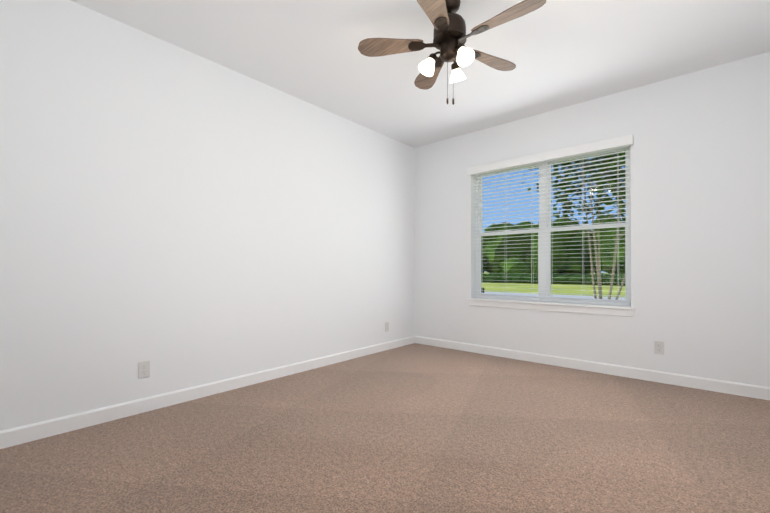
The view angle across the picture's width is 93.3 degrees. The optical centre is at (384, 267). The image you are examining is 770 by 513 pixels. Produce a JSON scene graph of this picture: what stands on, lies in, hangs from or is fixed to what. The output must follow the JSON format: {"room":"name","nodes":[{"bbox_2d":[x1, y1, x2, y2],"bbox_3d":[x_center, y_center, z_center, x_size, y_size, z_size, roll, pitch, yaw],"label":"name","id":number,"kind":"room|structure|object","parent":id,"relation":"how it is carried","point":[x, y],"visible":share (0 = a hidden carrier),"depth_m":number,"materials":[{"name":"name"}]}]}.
{"room":"empty bedroom","nodes":[
{"label":"empty bedroom","id":0,"kind":"room"},
{"bbox_2d":[0,0,414,430],"bbox_3d":[-1.168,-0.325,3.327,0.150,2.700,5.090,0,0,41],"label":"wall","id":1,"kind":"structure","parent":0,"point":[178,218],"depth_m":2.69,"materials":[{"name":"white paint"}]},
{"bbox_2d":[139,361,149,378],"bbox_3d":[-1.707,0.720,2.577,0.007,0.115,0.070,0,0,41],"label":"electrical outlet","id":2,"kind":"object","parent":1,"relation":"attached to","point":[144,369],"visible":1,"depth_m":2.58,"materials":[{"name":"white plastic"}]},
{"bbox_2d":[0,336,414,448],"bbox_3d":[-1.129,0.975,3.239,0.014,0.098,4.720,0,0,41],"label":"baseboard","id":3,"kind":"structure","parent":1,"relation":"attached to","point":[33,432],"depth_m":2.67,"materials":[{"name":"white wood"}]},
{"bbox_2d":[385,322,388,331],"bbox_3d":[0.027,0.742,4.581,0.007,0.115,0.070,0,0,41],"label":"electrical outlet","id":4,"kind":"object","parent":1,"relation":"attached to","point":[386,326],"visible":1,"depth_m":4.57,"materials":[{"name":"white plastic"}]},
{"bbox_2d":[0,343,769,512],"bbox_3d":[0.295,1.067,2.053,4.020,0.100,5.090,0,0,41],"label":"floor","id":5,"kind":"structure","parent":0,"point":[416,428],"depth_m":2.05,"materials":[{"name":"carpet"}]},
{"bbox_2d":[70,0,769,147],"bbox_3d":[0.295,-1.758,2.070,4.020,0.150,5.090,0,0,41],"label":"ceiling","id":6,"kind":"structure","parent":0,"point":[559,54],"depth_m":2.77,"materials":[{"name":"white paint"}]},
{"bbox_2d":[358,0,545,104],"bbox_3d":[0.444,-1.353,2.255,1.071,0.656,1.113,0,0,41],"label":"ceiling fan","id":7,"kind":"object","parent":6,"relation":"hanging from","point":[450,36],"visible":1,"depth_m":2.25,"materials":[{"name":"brown wood"}]},
{"bbox_2d":[414,52,769,386],"bbox_3d":[1.888,-0.322,3.903,3.720,2.700,0.220,0,0,41],"label":"wall","id":8,"kind":"structure","parent":0,"point":[700,215],"depth_m":3.25,"materials":[{"name":"white paint"}]},
{"bbox_2d":[467,298,634,309],"bbox_3d":[1.708,0.381,3.966,1.710,0.024,0.164,0,0,41],"label":"window sill","id":9,"kind":"structure","parent":8,"relation":"attached to","point":[561,303],"depth_m":3.81,"materials":[{"name":"white wood"}]},
{"bbox_2d":[469,300,633,316],"bbox_3d":[1.675,0.426,3.927,1.680,0.065,0.016,0,0,41],"label":"apron","id":10,"kind":"object","parent":8,"relation":"attached to","point":[602,311],"visible":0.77,"depth_m":3.80,"materials":[{"name":"white wood"}]},
{"bbox_2d":[476,147,630,305],"bbox_3d":[1.783,-0.416,4.058,1.640,1.610,0.074,0,0,41],"label":"window","id":11,"kind":"structure","parent":8,"relation":"in","point":[544,266],"depth_m":4.02,"materials":[{"name":"white plastic"}]},
{"bbox_2d":[467,134,633,305],"bbox_3d":[1.694,-0.437,3.955,1.690,1.590,0.133,0,0,41],"label":"window blinds","id":12,"kind":"object","parent":11,"relation":"attached to","point":[617,143],"visible":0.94,"depth_m":3.88,"materials":[{"name":"white plastic"}]},
{"bbox_2d":[415,336,769,399],"bbox_3d":[1.817,0.979,3.803,3.706,0.098,0.014,0,0,41],"label":"baseboard","id":13,"kind":"structure","parent":8,"relation":"attached to","point":[742,389],"depth_m":3.46,"materials":[{"name":"white wood"}]},
{"bbox_2d":[654,341,663,354],"bbox_3d":[2.456,0.714,3.255,0.070,0.115,0.007,0,0,41],"label":"electrical outlet","id":14,"kind":"object","parent":8,"relation":"attached to","point":[658,347],"visible":1,"depth_m":3.25,"materials":[{"name":"white plastic"}]},
{"label":"outside","id":15,"kind":"structure","parent":0,"visible":0},
{"bbox_2d":[481,272,624,296],"bbox_3d":[34.883,1.907,75.464,280.000,0.200,280.000,0,0,41],"label":"lawn","id":16,"kind":"structure","parent":15,"point":[573,289],"depth_m":26.89,"materials":[{"name":"green plant"}]},
{"bbox_2d":[481,273,624,285],"bbox_3d":[14.470,1.130,37.579,49.304,1.320,2.503,0,0,41],"label":"hedge","id":17,"kind":"object","parent":16,"relation":"on","point":[520,278],"depth_m":34.93,"materials":[{"name":"green plant"}]},
{"bbox_2d":[481,292,624,299],"bbox_3d":[3.265,1.487,23.617,140.000,0.028,2.200,0,0,41],"label":"path","id":18,"kind":"structure","parent":16,"relation":"on","point":[568,296],"depth_m":19.07,"materials":[{"name":"grey concrete"}]},
{"bbox_2d":[481,214,624,274],"bbox_3d":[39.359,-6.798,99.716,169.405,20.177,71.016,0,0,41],"label":"tree","id":19,"kind":"object","parent":16,"relation":"on","point":[524,265],"depth_m":81.70,"materials":[{"name":"green plant"}]},
{"bbox_2d":[553,150,624,299],"bbox_3d":[5.297,-1.754,8.074,4.047,6.345,4.427,0,0,41],"label":"trunks","id":20,"kind":"object","parent":16,"relation":"on","point":[598,269],"depth_m":8.28,"materials":[{"name":"brown plant"}]},
{"bbox_2d":[522,150,625,245],"bbox_3d":[5.397,-2.928,8.043,5.293,5.025,5.507,0,0,41],"label":"tree","id":21,"kind":"object","parent":20,"relation":"attached to","point":[593,188],"depth_m":8.46,"materials":[{"name":"green plant"}]}
]}

